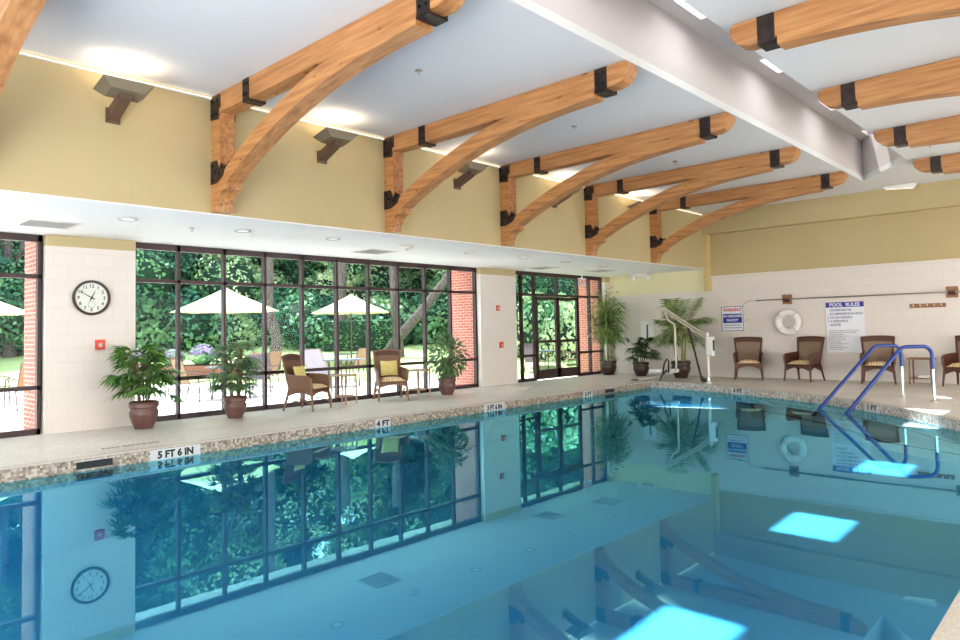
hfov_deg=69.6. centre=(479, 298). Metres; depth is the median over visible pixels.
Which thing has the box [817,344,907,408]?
handrail
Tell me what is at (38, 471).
rim
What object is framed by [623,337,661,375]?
potted palm
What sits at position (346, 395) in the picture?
shelf
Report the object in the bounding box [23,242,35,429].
brick
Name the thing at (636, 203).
uplight
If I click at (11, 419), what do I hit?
patio
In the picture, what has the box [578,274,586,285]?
exit sign
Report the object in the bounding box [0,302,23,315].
patio umbrella
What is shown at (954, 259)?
trim
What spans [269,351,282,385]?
patio chair
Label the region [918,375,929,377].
magazine
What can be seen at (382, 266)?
leafy tree
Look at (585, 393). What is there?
depth marker
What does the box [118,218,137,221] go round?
recessed light
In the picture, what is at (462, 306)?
brick wall
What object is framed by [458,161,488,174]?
lamp
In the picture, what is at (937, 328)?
wall
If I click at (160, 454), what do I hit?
depth marker
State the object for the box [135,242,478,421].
window
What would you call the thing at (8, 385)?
patio chair
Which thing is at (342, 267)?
trunk
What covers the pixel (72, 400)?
pier
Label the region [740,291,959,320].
pole
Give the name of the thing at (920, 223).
wall
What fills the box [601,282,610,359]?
wall
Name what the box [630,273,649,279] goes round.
emergency light
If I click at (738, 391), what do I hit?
depth marker
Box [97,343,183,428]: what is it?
potted palm
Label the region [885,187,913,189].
diffuser
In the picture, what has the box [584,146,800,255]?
bracket
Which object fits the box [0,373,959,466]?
floor
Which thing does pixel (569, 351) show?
patio chair
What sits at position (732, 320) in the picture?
warning sign
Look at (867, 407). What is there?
depth marker
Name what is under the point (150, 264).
leafy tree
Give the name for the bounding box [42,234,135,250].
wall band
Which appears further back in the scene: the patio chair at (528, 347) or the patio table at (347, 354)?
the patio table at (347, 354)
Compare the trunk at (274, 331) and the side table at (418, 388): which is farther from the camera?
the trunk at (274, 331)
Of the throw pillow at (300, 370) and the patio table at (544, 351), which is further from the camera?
the patio table at (544, 351)
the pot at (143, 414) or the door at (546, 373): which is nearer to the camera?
the pot at (143, 414)
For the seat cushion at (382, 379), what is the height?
0.071 m
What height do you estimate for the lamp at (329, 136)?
0.146 m
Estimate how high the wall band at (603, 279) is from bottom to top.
0.160 m
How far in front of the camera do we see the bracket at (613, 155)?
11.16 m
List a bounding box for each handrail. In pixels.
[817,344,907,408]
[844,345,939,413]
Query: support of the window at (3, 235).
in the wall
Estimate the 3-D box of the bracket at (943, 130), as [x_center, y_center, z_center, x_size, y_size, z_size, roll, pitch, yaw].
[7.744,-1.981,9.326,4.260,1.445,0.244,-4,-4,43]
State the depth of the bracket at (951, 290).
14.71 m
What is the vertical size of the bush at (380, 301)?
2.738 m
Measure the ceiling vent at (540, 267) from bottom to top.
0.020 m
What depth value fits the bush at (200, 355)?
21.52 m
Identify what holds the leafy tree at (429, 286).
on the lawn
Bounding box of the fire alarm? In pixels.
[95,340,104,349]
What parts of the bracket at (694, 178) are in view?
steel plate, post, steel plate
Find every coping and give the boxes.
[0,381,650,469]
[651,381,959,639]
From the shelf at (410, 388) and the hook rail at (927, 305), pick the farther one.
the hook rail at (927, 305)
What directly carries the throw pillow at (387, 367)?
on the wicker armchair at (401, 379)
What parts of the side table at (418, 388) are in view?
leg, leg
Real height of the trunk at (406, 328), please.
4.696 m
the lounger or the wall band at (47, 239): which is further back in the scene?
the lounger
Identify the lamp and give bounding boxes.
[93,74,154,102]
[313,127,357,146]
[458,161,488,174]
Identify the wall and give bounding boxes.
[0,51,704,268]
[451,271,473,384]
[476,274,517,386]
[578,280,599,372]
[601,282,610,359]
[609,261,959,383]
[701,179,959,275]
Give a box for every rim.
[0,382,650,482]
[651,382,959,431]
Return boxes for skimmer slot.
[74,456,114,469]
[605,387,614,392]
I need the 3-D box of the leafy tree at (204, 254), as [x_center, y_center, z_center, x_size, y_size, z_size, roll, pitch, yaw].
[-13.523,-4.464,32.864,7.053,13.439,6.449,-2,-3,23]
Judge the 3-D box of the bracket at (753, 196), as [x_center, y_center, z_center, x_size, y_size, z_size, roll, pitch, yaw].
[5.640,-1.677,14.968,4.260,1.445,0.244,-4,-4,43]
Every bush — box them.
[0,327,23,355]
[136,285,218,352]
[164,348,185,364]
[188,344,215,364]
[207,312,260,348]
[246,287,316,346]
[275,292,349,350]
[346,294,422,346]
[408,292,447,344]
[516,290,575,361]
[566,279,574,309]
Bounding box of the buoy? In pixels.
[773,308,802,335]
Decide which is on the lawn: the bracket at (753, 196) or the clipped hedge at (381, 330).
the clipped hedge at (381, 330)
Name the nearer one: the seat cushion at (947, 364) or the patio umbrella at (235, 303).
the seat cushion at (947, 364)
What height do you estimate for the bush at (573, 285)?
3.438 m
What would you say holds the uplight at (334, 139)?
attached to the wall at (56, 139)
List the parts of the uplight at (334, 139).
wall plate, arm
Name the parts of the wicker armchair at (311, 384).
leg, rail, frame, backrest, arm panel, arm, seat frame, leg, arm panel, arm, leg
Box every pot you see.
[129,400,158,428]
[223,395,246,418]
[438,377,455,394]
[600,360,616,374]
[633,362,648,375]
[671,360,690,377]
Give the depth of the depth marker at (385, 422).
10.92 m
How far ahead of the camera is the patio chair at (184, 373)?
15.04 m
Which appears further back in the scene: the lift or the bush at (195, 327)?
the bush at (195, 327)
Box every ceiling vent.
[14,218,82,229]
[351,249,397,254]
[527,266,560,269]
[587,269,616,271]
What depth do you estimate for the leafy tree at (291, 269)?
31.32 m
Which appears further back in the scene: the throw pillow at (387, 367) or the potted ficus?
the potted ficus
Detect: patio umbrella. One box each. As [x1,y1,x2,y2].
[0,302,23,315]
[170,288,277,386]
[311,292,388,352]
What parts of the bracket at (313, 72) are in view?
steel plate, steel plate, post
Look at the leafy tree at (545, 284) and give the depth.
27.17 m
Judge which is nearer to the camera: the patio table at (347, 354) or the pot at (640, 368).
the pot at (640, 368)
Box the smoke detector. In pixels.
[400,246,413,250]
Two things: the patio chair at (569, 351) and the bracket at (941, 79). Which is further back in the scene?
the patio chair at (569, 351)
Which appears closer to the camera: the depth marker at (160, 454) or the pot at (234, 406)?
the depth marker at (160, 454)
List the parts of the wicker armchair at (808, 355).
arm, arm panel, seat frame, leg, backrest, rail, frame, arm, arm panel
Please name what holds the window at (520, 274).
in the wall
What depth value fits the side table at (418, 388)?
14.35 m
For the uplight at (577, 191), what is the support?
attached to the wall at (56, 139)
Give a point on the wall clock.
(90, 297)
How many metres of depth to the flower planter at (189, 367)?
21.45 m
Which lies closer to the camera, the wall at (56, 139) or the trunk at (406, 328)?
the wall at (56, 139)
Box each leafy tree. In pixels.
[0,240,24,357]
[136,249,212,337]
[186,254,216,296]
[190,254,291,314]
[252,257,332,291]
[304,261,401,302]
[382,266,442,285]
[384,266,442,301]
[416,269,447,324]
[515,275,574,318]
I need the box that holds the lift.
[631,306,714,382]
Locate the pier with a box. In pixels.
[41,245,135,434]
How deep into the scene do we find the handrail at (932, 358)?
11.46 m
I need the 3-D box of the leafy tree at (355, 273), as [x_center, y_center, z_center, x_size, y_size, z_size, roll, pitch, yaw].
[-5.851,-2.622,31.072,4.454,9.400,4.754,-3,-3,34]
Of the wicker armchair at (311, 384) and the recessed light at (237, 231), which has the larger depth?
the wicker armchair at (311, 384)
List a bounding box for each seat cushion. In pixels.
[313,384,327,388]
[380,377,404,381]
[737,360,759,362]
[787,360,808,363]
[865,361,891,365]
[946,363,959,366]
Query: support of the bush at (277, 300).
on the lawn
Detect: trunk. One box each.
[266,258,281,369]
[338,263,346,350]
[385,271,446,348]
[389,266,404,356]
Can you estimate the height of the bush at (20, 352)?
2.964 m
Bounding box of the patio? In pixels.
[0,376,574,431]
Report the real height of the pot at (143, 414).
0.400 m
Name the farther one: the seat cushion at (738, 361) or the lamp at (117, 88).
the seat cushion at (738, 361)
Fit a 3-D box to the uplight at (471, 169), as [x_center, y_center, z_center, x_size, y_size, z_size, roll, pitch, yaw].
[-0.209,-2.040,11.495,0.508,0.358,0.520,-4,-4,43]
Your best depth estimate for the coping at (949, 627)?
3.26 m
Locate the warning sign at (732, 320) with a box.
[721,306,743,330]
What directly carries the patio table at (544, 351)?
on the patio
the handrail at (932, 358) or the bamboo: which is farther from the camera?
the bamboo
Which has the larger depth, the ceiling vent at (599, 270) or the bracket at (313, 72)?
the ceiling vent at (599, 270)
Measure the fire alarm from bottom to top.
0.150 m
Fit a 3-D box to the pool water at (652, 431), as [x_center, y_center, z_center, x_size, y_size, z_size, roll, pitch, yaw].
[1.214,1.835,8.016,8.030,0.001,17.420,-4,-4,43]
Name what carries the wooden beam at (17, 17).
attached to the wall at (56, 139)
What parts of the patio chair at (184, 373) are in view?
backrest, frame, leg, arm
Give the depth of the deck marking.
8.63 m
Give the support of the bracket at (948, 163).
attached to the wall
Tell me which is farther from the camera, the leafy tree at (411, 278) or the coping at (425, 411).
the leafy tree at (411, 278)
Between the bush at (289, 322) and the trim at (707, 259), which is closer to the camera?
the trim at (707, 259)
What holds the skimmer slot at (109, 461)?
attached to the rim at (38, 471)
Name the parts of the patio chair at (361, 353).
backrest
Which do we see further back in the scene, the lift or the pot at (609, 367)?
the pot at (609, 367)
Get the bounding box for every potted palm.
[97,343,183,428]
[202,339,265,418]
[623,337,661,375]
[648,297,719,377]
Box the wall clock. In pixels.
[72,280,110,314]
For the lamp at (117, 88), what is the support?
attached to the uplight at (123, 91)
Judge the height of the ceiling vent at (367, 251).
0.020 m
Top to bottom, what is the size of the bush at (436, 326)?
2.964 m
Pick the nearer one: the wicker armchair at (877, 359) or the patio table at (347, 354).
the wicker armchair at (877, 359)
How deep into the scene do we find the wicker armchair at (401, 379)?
13.99 m
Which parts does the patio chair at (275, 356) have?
backrest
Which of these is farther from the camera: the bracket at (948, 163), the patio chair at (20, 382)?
the patio chair at (20, 382)
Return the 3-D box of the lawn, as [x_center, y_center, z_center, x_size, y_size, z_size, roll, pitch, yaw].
[-6.954,1.360,35.374,61.982,3.587,29.992,-1,-3,0]
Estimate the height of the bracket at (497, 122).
1.445 m
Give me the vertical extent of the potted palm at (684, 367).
2.087 m
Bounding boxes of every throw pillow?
[293,366,305,375]
[380,360,397,375]
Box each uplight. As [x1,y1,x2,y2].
[93,74,154,124]
[313,127,357,163]
[454,161,488,189]
[552,189,580,207]
[627,201,641,208]
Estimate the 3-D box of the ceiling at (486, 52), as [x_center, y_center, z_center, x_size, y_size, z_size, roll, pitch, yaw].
[2.865,-2.711,8.122,10.060,0.100,19.660,-4,-4,43]
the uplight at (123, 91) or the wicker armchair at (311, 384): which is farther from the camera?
the wicker armchair at (311, 384)
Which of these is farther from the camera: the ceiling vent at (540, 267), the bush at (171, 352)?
the bush at (171, 352)
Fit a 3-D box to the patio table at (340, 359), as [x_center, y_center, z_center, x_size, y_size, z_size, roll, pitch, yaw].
[-3.603,1.948,18.279,1.100,0.721,1.100,-4,-4,43]
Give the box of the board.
[825,301,864,352]
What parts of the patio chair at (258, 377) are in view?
frame, backrest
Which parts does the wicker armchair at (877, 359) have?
leg, backrest, rail, frame, seat frame, leg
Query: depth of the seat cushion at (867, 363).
15.01 m
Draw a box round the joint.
[130,102,627,255]
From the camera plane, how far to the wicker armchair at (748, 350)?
17.44 m
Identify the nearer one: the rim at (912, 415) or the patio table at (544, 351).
the rim at (912, 415)
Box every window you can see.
[0,232,41,438]
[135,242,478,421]
[515,271,603,382]
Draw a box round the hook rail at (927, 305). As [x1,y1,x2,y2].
[909,303,945,307]
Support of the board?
attached to the wall at (937, 328)
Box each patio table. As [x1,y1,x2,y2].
[205,366,250,398]
[323,358,364,385]
[333,353,356,365]
[539,350,562,364]
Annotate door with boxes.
[535,296,558,379]
[557,297,579,376]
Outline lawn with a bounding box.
[0,344,575,387]
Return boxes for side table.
[330,374,357,404]
[406,369,430,396]
[907,357,935,384]
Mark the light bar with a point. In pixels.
(908, 185)
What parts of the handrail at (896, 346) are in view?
post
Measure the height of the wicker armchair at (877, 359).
1.047 m
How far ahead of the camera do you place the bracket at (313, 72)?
7.25 m
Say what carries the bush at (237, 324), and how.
on the lawn
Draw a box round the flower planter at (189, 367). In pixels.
[136,363,241,378]
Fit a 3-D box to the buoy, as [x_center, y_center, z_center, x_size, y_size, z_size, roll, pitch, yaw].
[7.566,0.570,16.973,0.686,0.686,0.193,-4,-4,43]
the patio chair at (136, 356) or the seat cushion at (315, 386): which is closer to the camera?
the seat cushion at (315, 386)
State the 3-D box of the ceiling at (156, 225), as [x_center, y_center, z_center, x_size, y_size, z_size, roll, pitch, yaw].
[-1.895,-0.964,12.542,3.480,0.162,19.660,-4,-4,43]
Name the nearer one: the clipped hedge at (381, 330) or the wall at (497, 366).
the wall at (497, 366)
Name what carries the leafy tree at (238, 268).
on the lawn
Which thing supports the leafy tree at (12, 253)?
on the lawn
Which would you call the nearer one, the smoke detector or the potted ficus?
the smoke detector
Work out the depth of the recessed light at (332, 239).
10.93 m
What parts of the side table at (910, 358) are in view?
leg, leg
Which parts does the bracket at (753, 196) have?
steel plate, post, steel plate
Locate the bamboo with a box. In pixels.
[586,287,628,374]
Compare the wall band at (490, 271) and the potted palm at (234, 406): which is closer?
the potted palm at (234, 406)
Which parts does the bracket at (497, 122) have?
steel plate, steel plate, post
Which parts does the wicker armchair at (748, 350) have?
backrest, rail, frame, seat frame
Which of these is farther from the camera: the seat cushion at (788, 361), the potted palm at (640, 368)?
the potted palm at (640, 368)
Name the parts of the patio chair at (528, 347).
backrest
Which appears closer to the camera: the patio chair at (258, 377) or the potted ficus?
the potted ficus
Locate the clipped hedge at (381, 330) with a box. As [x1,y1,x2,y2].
[322,319,392,350]
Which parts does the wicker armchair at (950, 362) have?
leg, arm, arm panel, seat frame, frame, backrest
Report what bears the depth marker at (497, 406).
attached to the rim at (38, 471)
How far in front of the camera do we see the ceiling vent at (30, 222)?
8.96 m
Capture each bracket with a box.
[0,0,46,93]
[210,0,464,213]
[383,60,636,232]
[499,112,734,245]
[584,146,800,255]
[649,171,847,262]
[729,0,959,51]
[782,294,791,303]
[817,57,959,110]
[873,115,959,147]
[913,152,959,173]
[946,286,958,297]
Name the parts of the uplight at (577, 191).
arm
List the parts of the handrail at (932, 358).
post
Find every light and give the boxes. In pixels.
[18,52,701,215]
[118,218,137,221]
[235,230,250,232]
[326,238,339,240]
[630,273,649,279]
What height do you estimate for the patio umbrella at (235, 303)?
2.800 m
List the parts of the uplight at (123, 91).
wall plate, arm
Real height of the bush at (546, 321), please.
3.524 m
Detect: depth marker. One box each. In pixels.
[150,444,199,460]
[375,418,389,427]
[484,402,504,411]
[583,390,592,396]
[731,388,744,394]
[864,403,879,413]
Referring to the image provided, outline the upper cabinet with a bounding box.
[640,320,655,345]
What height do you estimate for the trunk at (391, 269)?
4.274 m
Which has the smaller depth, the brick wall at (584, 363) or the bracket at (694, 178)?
the bracket at (694, 178)
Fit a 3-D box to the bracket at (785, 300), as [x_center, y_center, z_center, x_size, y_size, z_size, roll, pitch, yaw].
[7.537,0.012,17.024,0.220,0.240,0.180,-4,-4,43]
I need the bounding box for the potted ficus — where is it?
[423,331,469,394]
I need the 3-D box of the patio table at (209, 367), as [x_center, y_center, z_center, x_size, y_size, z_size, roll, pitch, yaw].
[-5.526,1.855,15.354,1.100,0.721,1.100,-4,-4,43]
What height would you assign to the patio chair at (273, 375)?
0.964 m
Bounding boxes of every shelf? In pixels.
[333,394,354,397]
[409,388,427,389]
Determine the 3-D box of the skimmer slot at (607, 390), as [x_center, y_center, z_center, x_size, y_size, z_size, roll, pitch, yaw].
[2.954,2.078,15.717,0.012,0.097,0.420,-4,-4,43]
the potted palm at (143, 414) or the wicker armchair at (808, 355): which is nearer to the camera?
the potted palm at (143, 414)
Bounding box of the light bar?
[883,182,917,189]
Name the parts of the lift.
seat, armrest, hanging arm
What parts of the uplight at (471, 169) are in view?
arm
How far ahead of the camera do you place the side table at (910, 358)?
14.74 m
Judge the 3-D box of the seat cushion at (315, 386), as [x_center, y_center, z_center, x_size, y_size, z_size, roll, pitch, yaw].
[-3.038,1.552,12.325,0.465,0.071,0.474,-2,-3,19]
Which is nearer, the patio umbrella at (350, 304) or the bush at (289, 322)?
the patio umbrella at (350, 304)
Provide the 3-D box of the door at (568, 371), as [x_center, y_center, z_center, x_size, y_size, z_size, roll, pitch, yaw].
[2.474,1.055,19.198,0.130,2.190,0.940,-4,-4,43]
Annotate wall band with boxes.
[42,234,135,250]
[476,267,515,275]
[601,277,608,282]
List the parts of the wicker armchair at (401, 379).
arm, leg, backrest, frame, rail, seat frame, arm panel, arm, leg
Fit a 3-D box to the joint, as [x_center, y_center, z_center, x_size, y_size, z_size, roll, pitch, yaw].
[-0.826,-1.696,11.183,0.002,1.390,12.112,-4,-4,43]
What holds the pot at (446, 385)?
attached to the potted ficus
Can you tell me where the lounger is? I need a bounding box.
[299,348,333,375]
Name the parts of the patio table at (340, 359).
leg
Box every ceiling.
[0,190,703,276]
[20,0,959,213]
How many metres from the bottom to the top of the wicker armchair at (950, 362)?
1.047 m
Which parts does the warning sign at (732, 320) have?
panel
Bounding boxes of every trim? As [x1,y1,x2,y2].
[703,235,711,290]
[711,258,959,277]
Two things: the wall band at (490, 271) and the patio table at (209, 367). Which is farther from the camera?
the wall band at (490, 271)
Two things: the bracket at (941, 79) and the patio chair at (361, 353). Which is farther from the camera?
the patio chair at (361, 353)
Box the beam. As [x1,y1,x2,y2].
[531,0,901,175]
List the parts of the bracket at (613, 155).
steel plate, steel plate, post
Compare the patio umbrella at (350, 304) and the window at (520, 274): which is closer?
the window at (520, 274)
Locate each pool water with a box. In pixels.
[0,387,959,517]
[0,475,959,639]
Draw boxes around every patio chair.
[0,375,9,405]
[3,362,23,410]
[136,356,169,397]
[169,357,211,401]
[245,354,270,395]
[250,353,283,390]
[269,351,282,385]
[339,348,365,381]
[524,343,548,371]
[564,351,575,359]
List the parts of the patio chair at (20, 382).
leg, leg, frame, backrest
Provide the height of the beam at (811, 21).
1.445 m
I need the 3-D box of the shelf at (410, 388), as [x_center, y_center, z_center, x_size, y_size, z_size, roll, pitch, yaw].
[-1.284,1.881,14.404,0.400,0.020,0.400,-3,-3,37]
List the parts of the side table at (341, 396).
leg, leg, leg, leg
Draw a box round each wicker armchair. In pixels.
[281,353,331,411]
[373,349,409,401]
[733,337,763,379]
[783,336,825,381]
[859,335,896,384]
[941,335,959,386]
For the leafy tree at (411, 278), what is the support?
on the lawn

